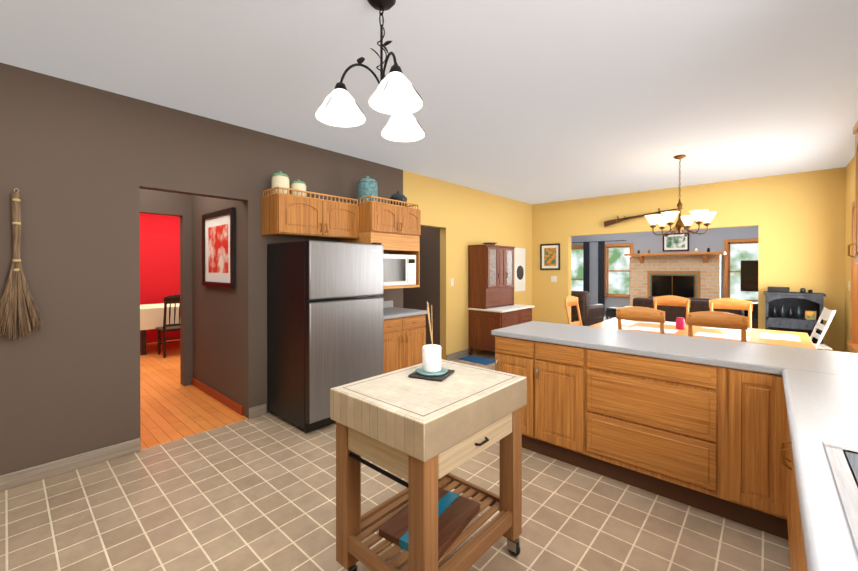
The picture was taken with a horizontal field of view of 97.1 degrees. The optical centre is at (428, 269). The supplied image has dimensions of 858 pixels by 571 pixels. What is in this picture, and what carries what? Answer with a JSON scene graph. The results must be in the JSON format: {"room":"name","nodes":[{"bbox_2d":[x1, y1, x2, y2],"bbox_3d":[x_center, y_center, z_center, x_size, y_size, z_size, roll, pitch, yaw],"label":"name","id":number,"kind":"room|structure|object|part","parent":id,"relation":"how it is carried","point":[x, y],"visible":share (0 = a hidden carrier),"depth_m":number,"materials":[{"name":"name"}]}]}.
{"room":"kitchen","nodes":[
{"label":"kitchen","id":0,"kind":"room"},
{"bbox_2d":[140,213,179,342],"bbox_3d":[-5.425,0.023,7.113,0.120,2.730,6.100,0,0,42],"label":"wall","id":1,"kind":"structure","parent":0,"point":[159,258],"depth_m":7.27,"materials":[{"name":"red paint"}]},
{"bbox_2d":[140,189,191,385],"bbox_3d":[-3.364,0.038,4.197,0.120,2.730,1.260,0,0,42],"label":"wall","id":2,"kind":"structure","parent":0,"point":[151,201],"depth_m":4.58,"materials":[{"name":"brown paint"}]},
{"bbox_2d":[140,339,247,449],"bbox_3d":[-3.531,1.427,5.427,5.200,0.060,6.100,0,0,42],"label":"floor","id":3,"kind":"structure","parent":0,"point":[172,408],"depth_m":3.92,"materials":[{"name":"brown wood"}]},
{"bbox_2d":[140,303,179,354],"bbox_3d":[-4.449,1.009,6.949,0.908,0.760,1.658,0,0,42],"label":"table","id":4,"kind":"object","parent":3,"relation":"on","point":[151,316],"visible":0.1,"depth_m":6.21,"materials":[{"name":"beige"}]},
{"bbox_2d":[156,294,179,357],"bbox_3d":[-4.141,0.893,6.197,0.521,1.000,0.430,0,0,42],"label":"chair","id":5,"kind":"object","parent":3,"relation":"on","point":[170,300],"visible":0.54,"depth_m":5.98,"materials":[{"name":"brown wood"}]},
{"bbox_2d":[188,195,242,405],"bbox_3d":[-2.349,0.038,4.222,1.600,2.730,0.130,0,0,42],"label":"wall","id":6,"kind":"structure","parent":0,"point":[211,336],"depth_m":4.11,"materials":[{"name":"brown paint"}]},
{"bbox_2d":[184,377,242,415],"bbox_3d":[-2.373,1.359,4.112,1.480,0.090,0.096,0,0,42],"label":"baseboard","id":7,"kind":"structure","parent":6,"relation":"attached to","point":[223,399],"depth_m":4.09,"materials":[{"name":"brown paint"}]},
{"bbox_2d":[202,207,235,287],"bbox_3d":[-2.249,-0.216,4.032,0.860,0.800,0.034,0,0,42],"label":"framed picture","id":8,"kind":"object","parent":6,"relation":"attached to","point":[218,252],"visible":1,"depth_m":4.00,"materials":[{"name":"black"}]},
{"bbox_2d":[0,62,531,475],"bbox_3d":[-0.925,0.036,4.524,0.120,2.730,9.340,0,0,42],"label":"wall","id":9,"kind":"structure","parent":0,"point":[81,165],"depth_m":2.83,"materials":[{"name":"brown paint"}]},
{"bbox_2d":[0,188,43,339],"bbox_3d":[-2.659,-0.036,2.439,0.056,0.980,0.255,0,0,42],"label":"broom","id":10,"kind":"object","parent":9,"relation":"hanging from","point":[16,299],"visible":0.98,"depth_m":2.44,"materials":[{"name":"brown"}]},
{"bbox_2d":[0,438,140,491],"bbox_3d":[-3.066,1.364,2.035,0.014,0.100,2.464,0,0,42],"label":"baseboard","id":11,"kind":"structure","parent":9,"relation":"attached to","point":[37,473],"depth_m":2.64,"materials":[{"name":"beige wood"}]},
{"bbox_2d":[261,186,352,241],"bbox_3d":[-1.183,-0.540,3.874,0.352,0.420,0.910,0,0,42],"label":"upper cabinet","id":12,"kind":"object","parent":9,"relation":"attached to","point":[282,214],"depth_m":3.64,"materials":[{"name":"brown wood"}]},
{"bbox_2d":[272,171,288,193],"bbox_3d":[-1.412,-0.817,3.607,0.160,0.244,0.160,0,0,42],"label":"canister","id":13,"kind":"object","parent":12,"relation":"on","point":[280,179],"visible":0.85,"depth_m":3.54,"materials":[{"name":"beige ceramic"}]},
{"bbox_2d":[291,179,305,196],"bbox_3d":[-1.289,-0.794,3.745,0.148,0.197,0.148,0,0,42],"label":"canister","id":14,"kind":"object","parent":12,"relation":"on","point":[298,184],"visible":0.71,"depth_m":3.68,"materials":[{"name":"beige ceramic"}]},
{"bbox_2d":[346,196,420,253],"bbox_3d":[-0.573,-0.495,4.402,0.557,0.555,0.809,0,0,42],"label":"upper cabinet","id":15,"kind":"object","parent":9,"relation":"attached to","point":[392,228],"depth_m":4.15,"materials":[{"name":"brown wood"}]},
{"bbox_2d":[358,176,377,203],"bbox_3d":[-0.686,-0.883,4.246,0.220,0.330,0.220,0,0,42],"label":"jar","id":16,"kind":"object","parent":15,"relation":"on","point":[367,186],"visible":0.85,"depth_m":4.15,"materials":[{"name":"ceramic"}]},
{"bbox_2d":[389,191,406,206],"bbox_3d":[-0.363,-0.825,4.487,0.218,0.212,0.273,0,0,42],"label":"pot","id":17,"kind":"object","parent":15,"relation":"on","point":[399,197],"visible":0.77,"depth_m":4.40,"materials":[{"name":"grey ceramic"}]},
{"bbox_2d":[384,254,415,285],"bbox_3d":[-0.553,0.004,4.426,0.504,0.354,0.660,0,0,42],"label":"microwave","id":18,"kind":"object","parent":15,"relation":"in","point":[399,269],"visible":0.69,"depth_m":4.30,"materials":[{"name":"white plastic"}]},
{"bbox_2d":[446,349,467,360],"bbox_3d":[0.452,1.344,5.970,0.014,0.100,0.560,0,0,42],"label":"baseboard","id":19,"kind":"structure","parent":9,"relation":"attached to","point":[462,353],"depth_m":5.95,"materials":[{"name":"beige wood"}]},
{"bbox_2d":[515,248,524,291],"bbox_3d":[1.796,0.001,7.471,0.006,0.850,0.430,0,0,42],"label":"picture","id":20,"kind":"object","parent":9,"relation":"attached to","point":[519,269],"visible":0.98,"depth_m":7.45,"materials":[{"name":"white"}]},
{"bbox_2d":[0,350,790,570],"bbox_3d":[0.801,1.440,2.988,4.510,0.060,9.340,0,0,42],"label":"floor","id":21,"kind":"structure","parent":0,"point":[258,493],"depth_m":2.17,"materials":[{"name":"tile"}]},
{"bbox_2d":[267,240,383,432],"bbox_3d":[-1.014,0.564,3.751,0.774,1.663,0.836,0,0,42],"label":"fridge","id":22,"kind":"object","parent":21,"relation":"on","point":[325,317],"visible":0.88,"depth_m":3.42,"materials":[{"name":"silver metal"}]},
{"bbox_2d":[384,300,426,373],"bbox_3d":[-0.504,0.902,4.419,0.648,1.000,0.793,0,0,42],"label":"base cabinet","id":23,"kind":"object","parent":21,"relation":"on","point":[404,336],"visible":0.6,"depth_m":4.25,"materials":[{"name":"brown wood"}]},
{"bbox_2d":[330,359,526,570],"bbox_3d":[0.021,0.975,1.805,0.582,0.882,0.760,0,0,42],"label":"cart","id":24,"kind":"object","parent":21,"relation":"on","point":[423,437],"visible":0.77,"depth_m":1.63,"materials":[{"name":"brown wood"}]},
{"bbox_2d":[379,487,479,559],"bbox_3d":[0.015,1.172,1.785,0.300,0.035,0.420,0,0,34],"label":"cutting board","id":25,"kind":"object","parent":24,"relation":"on","point":[457,513],"visible":0.62,"depth_m":1.74,"materials":[{"name":"brown wood"}]},
{"bbox_2d":[408,302,454,381],"bbox_3d":[0.014,0.349,1.915,0.180,0.366,0.180,0,0,24],"label":"decor","id":26,"kind":"object","parent":24,"relation":"on","point":[431,368],"visible":1,"depth_m":1.88,"materials":[{"name":"grey stone"}]},
{"bbox_2d":[458,355,494,364],"bbox_3d":[0.745,1.386,5.829,0.520,0.016,0.370,0,0,42],"label":"rug","id":27,"kind":"object","parent":21,"relation":"on","point":[478,360],"visible":0.92,"depth_m":5.81,"materials":[{"name":"blue fabric"}]},
{"bbox_2d":[468,244,534,354],"bbox_3d":[1.230,0.497,6.356,0.648,1.790,1.080,0,0,42],"label":"tall cabinet","id":28,"kind":"object","parent":21,"relation":"on","point":[492,306],"visible":0.79,"depth_m":6.09,"materials":[{"name":"brown wood"}]},
{"bbox_2d":[564,296,582,325],"bbox_3d":[2.057,0.875,4.894,0.521,1.050,0.430,0,0,42],"label":"chair","id":29,"kind":"object","parent":21,"relation":"on","point":[570,301],"visible":0.31,"depth_m":5.08,"materials":[{"name":"brown wood"}]},
{"bbox_2d":[491,321,770,533],"bbox_3d":[1.388,0.955,2.790,1.710,0.912,0.764,0,0,42],"label":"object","id":30,"kind":"structure","parent":21,"relation":"on","point":[762,437],"depth_m":2.35,"materials":[{"name":"brown wood"}]},
{"bbox_2d":[616,306,664,333],"bbox_3d":[2.187,0.880,3.838,0.430,1.050,0.521,0,0,42],"label":"dining chair","id":31,"kind":"object","parent":21,"relation":"on","point":[638,313],"visible":0.15,"depth_m":3.63,"materials":[{"name":"brown wood"}]},
{"bbox_2d":[653,295,689,322],"bbox_3d":[3.098,0.875,4.917,0.430,1.050,0.521,0,0,42],"label":"dining chair","id":32,"kind":"object","parent":21,"relation":"on","point":[669,300],"visible":0.19,"depth_m":5.08,"materials":[{"name":"brown wood"}]},
{"bbox_2d":[591,317,815,348],"bbox_3d":[2.878,1.028,4.154,1.850,0.750,1.050,0,0,42],"label":"dining table","id":33,"kind":"object","parent":21,"relation":"on","point":[805,339],"visible":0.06,"depth_m":3.94,"materials":[{"name":"brown wood"}]},
{"bbox_2d":[605,320,675,325],"bbox_3d":[2.599,0.649,4.576,0.710,0.003,0.670,0,0,42],"label":"placemat","id":34,"kind":"object","parent":33,"relation":"on","point":[627,323],"depth_m":4.64,"materials":[{"name":"white fabric"}]},
{"bbox_2d":[630,326,677,333],"bbox_3d":[2.434,0.651,4.113,0.420,0.003,0.280,0,0,42],"label":"placemat","id":35,"kind":"object","parent":33,"relation":"on","point":[672,331],"depth_m":4.11,"materials":[{"name":"white fabric"}]},
{"bbox_2d":[676,317,684,329],"bbox_3d":[2.757,0.590,4.159,0.086,0.125,0.086,0,0,42],"label":"candle jar","id":36,"kind":"object","parent":33,"relation":"on","point":[680,323],"visible":1,"depth_m":4.12,"materials":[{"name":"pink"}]},
{"bbox_2d":[694,332,749,340],"bbox_3d":[2.874,0.653,3.720,0.420,0.003,0.280,0,0,42],"label":"placemat","id":37,"kind":"object","parent":33,"relation":"on","point":[735,337],"depth_m":3.69,"materials":[{"name":"white fabric"}]},
{"bbox_2d":[701,327,750,331],"bbox_3d":[3.300,0.651,4.211,0.420,0.003,0.280,0,0,42],"label":"placemat","id":38,"kind":"object","parent":33,"relation":"on","point":[749,329],"depth_m":4.11,"materials":[{"name":"white fabric"}]},
{"bbox_2d":[760,332,800,341],"bbox_3d":[3.407,0.653,3.686,0.280,0.003,0.420,0,0,42],"label":"placemat","id":39,"kind":"object","parent":33,"relation":"on","point":[785,337],"depth_m":3.64,"materials":[{"name":"white fabric"}]},
{"bbox_2d":[687,311,747,341],"bbox_3d":[2.627,0.882,3.445,0.430,1.050,0.521,0,0,42],"label":"dining chair","id":40,"kind":"object","parent":21,"relation":"on","point":[718,319],"visible":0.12,"depth_m":3.24,"materials":[{"name":"brown wood"}]},
{"bbox_2d":[709,298,752,327],"bbox_3d":[3.560,0.877,4.503,0.430,1.050,0.521,0,0,42],"label":"dining chair","id":41,"kind":"object","parent":21,"relation":"on","point":[731,303],"visible":0.21,"depth_m":4.66,"materials":[{"name":"brown wood"}]},
{"bbox_2d":[764,286,825,349],"bbox_3d":[4.909,0.818,5.119,0.590,1.160,0.377,0,0,42],"label":"wood stove","id":42,"kind":"object","parent":21,"relation":"on","point":[786,309],"visible":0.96,"depth_m":5.10,"materials":[{"name":"black metal"}]},
{"bbox_2d":[771,345,857,570],"bbox_3d":[0.830,0.790,0.351,0.709,1.267,5.144,0,0,42],"label":"countertop","id":43,"kind":"structure","parent":21,"relation":"on","point":[814,392],"depth_m":1.25,"materials":[{"name":"grey stone"}]},
{"bbox_2d":[810,307,835,349],"bbox_3d":[4.817,0.942,4.687,0.451,0.932,0.386,0,0,35],"label":"folding chair","id":44,"kind":"object","parent":21,"relation":"on","point":[827,315],"visible":0.44,"depth_m":4.61,"materials":[{"name":"white paint"}]},
{"bbox_2d":[403,226,439,344],"bbox_3d":[-0.218,0.027,6.267,1.150,2.730,0.120,0,0,42],"label":"wall","id":45,"kind":"structure","parent":0,"point":[417,298],"depth_m":5.99,"materials":[{"name":"brown paint"}]},
{"bbox_2d":[0,0,857,203],"bbox_3d":[0.756,-1.371,3.014,4.630,0.100,9.340,0,0,42],"label":"ceiling","id":46,"kind":"structure","parent":0,"point":[535,101],"depth_m":2.56,"materials":[{"name":"grey paint"}]},
{"bbox_2d":[315,0,424,141],"bbox_3d":[-0.182,-1.009,1.788,0.530,0.609,0.579,0,0,42],"label":"pendant light","id":47,"kind":"object","parent":46,"relation":"hanging from","point":[396,97],"visible":1,"depth_m":1.75,"materials":[{"name":"white glass"}]},
{"bbox_2d":[645,155,716,236],"bbox_3d":[2.933,-0.861,4.438,0.687,0.933,0.712,0,0,42],"label":"dining chandelier","id":48,"kind":"object","parent":46,"relation":"hanging from","point":[704,216],"visible":1,"depth_m":4.41,"materials":[{"name":"white glass"}]},
{"bbox_2d":[571,226,758,310],"bbox_3d":[6.438,0.005,10.470,6.330,2.730,0.120,0,0,42],"label":"wall","id":49,"kind":"structure","parent":0,"point":[711,239],"depth_m":10.61,"materials":[{"name":"grey paint"}]},
{"bbox_2d":[571,249,582,290],"bbox_3d":[4.603,0.307,12.133,0.780,1.990,0.010,0,0,42],"label":"door glass","id":50,"kind":"object","parent":49,"relation":"attached to","point":[576,265],"depth_m":12.04,"materials":[{"name":"clear"}]},
{"bbox_2d":[571,245,582,279],"bbox_3d":[4.569,0.307,12.095,0.940,2.150,0.090,0,0,42],"label":"door frame","id":51,"kind":"structure","parent":49,"relation":"attached to","point":[576,246],"depth_m":11.98,"materials":[{"name":"brown wood"}]},
{"bbox_2d":[571,240,626,303],"bbox_3d":[4.910,0.229,11.636,2.100,2.170,0.048,0,0,42],"label":"curtain","id":52,"kind":"object","parent":49,"relation":"hanging from","point":[601,270],"visible":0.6,"depth_m":11.42,"materials":[{"name":"fabric"},{"name":"wrought iron"}]},
{"bbox_2d":[605,243,633,297],"bbox_3d":[5.584,0.042,11.173,0.820,1.610,0.130,0,0,42],"label":"window","id":53,"kind":"structure","parent":49,"relation":"in","point":[619,282],"depth_m":11.22,"materials":[{"name":"brown"}]},
{"bbox_3d":[5.581,0.042,11.170,0.820,1.610,0.120,0,0,42],"label":"living room window trim","id":54,"kind":"part","parent":53,"relation":"part of","materials":[{"name":"brown wood"}]},
{"bbox_2d":[724,238,758,301],"bbox_3d":[7.869,0.052,9.130,1.210,1.610,0.130,0,0,42],"label":"window","id":55,"kind":"structure","parent":49,"relation":"in","point":[739,253],"depth_m":9.40,"materials":[{"name":"brown"}]},
{"bbox_3d":[7.865,0.052,9.127,1.210,1.610,0.120,0,0,42],"label":"living room window trim","id":56,"kind":"part","parent":55,"relation":"part of","materials":[{"name":"brown wood"}]},
{"bbox_2d":[532,167,845,351],"bbox_3d":[3.819,0.026,6.446,4.390,2.730,0.150,0,0,42],"label":"wall","id":57,"kind":"structure","parent":0,"point":[798,219],"depth_m":5.48,"materials":[{"name":"yellow paint"}]},
{"bbox_2d":[540,243,559,269],"bbox_3d":[2.419,-0.255,7.579,0.410,0.520,0.024,0,0,42],"label":"framed picture","id":58,"kind":"object","parent":57,"relation":"attached to","point":[549,256],"visible":0.98,"depth_m":7.58},
{"bbox_2d":[551,276,556,281],"bbox_3d":[2.479,0.186,7.536,0.115,0.114,0.011,0,0,42],"label":"switch plate","id":59,"kind":"object","parent":57,"relation":"attached to","point":[553,278],"visible":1,"depth_m":7.53,"materials":[{"name":"white plastic"}]},
{"bbox_2d":[604,208,682,226],"bbox_3d":[3.613,-0.895,6.467,1.193,0.253,0.084,0,0,42],"label":"rifle","id":60,"kind":"object","parent":57,"relation":"attached to","point":[612,222],"visible":0.88,"depth_m":6.61,"materials":[{"name":"brown wood"}]},
{"bbox_2d":[845,155,854,352],"bbox_3d":[2.437,0.052,1.518,0.120,2.730,9.340,0,0,42],"label":"wall","id":61,"kind":"structure","parent":0,"point":[850,186],"depth_m":4.71,"materials":[{"name":"yellow paint"}]},
{"bbox_2d":[847,201,857,352],"bbox_3d":[4.493,0.080,3.778,0.268,1.720,1.620,0,0,42],"label":"window","id":62,"kind":"structure","parent":61,"relation":"in","point":[853,344],"depth_m":4.38,"materials":[{"name":"brown wood"}]},
{"bbox_2d":[852,121,857,263],"bbox_3d":[2.620,-0.450,2.074,0.347,0.850,0.384,0,0,42],"label":"upper cabinet","id":63,"kind":"object","parent":61,"relation":"attached to","point":[855,132],"depth_m":2.29,"materials":[{"name":"brown wood"}]},
{"bbox_3d":[4.911,1.409,8.770,6.330,0.060,4.760,0,0,42],"label":"floor","id":64,"kind":"structure","parent":0,"visible":0},
{"bbox_2d":[571,291,604,325],"bbox_3d":[3.314,0.921,8.506,0.900,0.920,0.920,0,0,-40],"label":"recliner","id":65,"kind":"object","parent":64,"relation":"on","point":[592,314],"visible":0.5,"depth_m":8.03,"materials":[{"name":"brown leather"}]},
{"bbox_2d":[605,307,621,318],"bbox_3d":[5.178,1.208,10.516,0.440,0.324,0.400,0,0,42],"label":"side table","id":66,"kind":"object","parent":64,"relation":"on","point":[610,312],"visible":0.65,"depth_m":10.44,"materials":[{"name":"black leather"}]},
{"bbox_2d":[624,248,726,306],"bbox_3d":[6.338,0.415,9.896,2.190,1.916,0.867,0,0,42],"label":"brick fireplace","id":67,"kind":"object","parent":64,"relation":"on","point":[696,274],"visible":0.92,"depth_m":9.80,"materials":[{"name":"beige brick"}]},
{"bbox_2d":[663,233,688,250],"bbox_3d":[6.631,-0.738,10.195,0.600,0.480,0.024,0,0,42],"label":"framed picture","id":68,"kind":"object","parent":67,"relation":"on","point":[676,242],"visible":0.79,"depth_m":10.19,"materials":[{"name":"black"}]},
{"bbox_2d":[633,296,743,322],"bbox_3d":[5.275,0.975,7.772,1.800,0.820,0.940,0,0,42],"label":"leather sofa","id":69,"kind":"object","parent":64,"relation":"on","point":[672,313],"visible":0.17,"depth_m":7.47,"materials":[{"name":"brown leather"}]},
{"bbox_2d":[741,260,757,328],"bbox_3d":[7.635,0.586,8.444,1.280,1.590,0.450,0,0,42],"label":"television","id":70,"kind":"object","parent":64,"relation":"on","point":[749,275],"visible":0.27,"depth_m":8.64,"materials":[{"name":"black plastic"}]}
]}

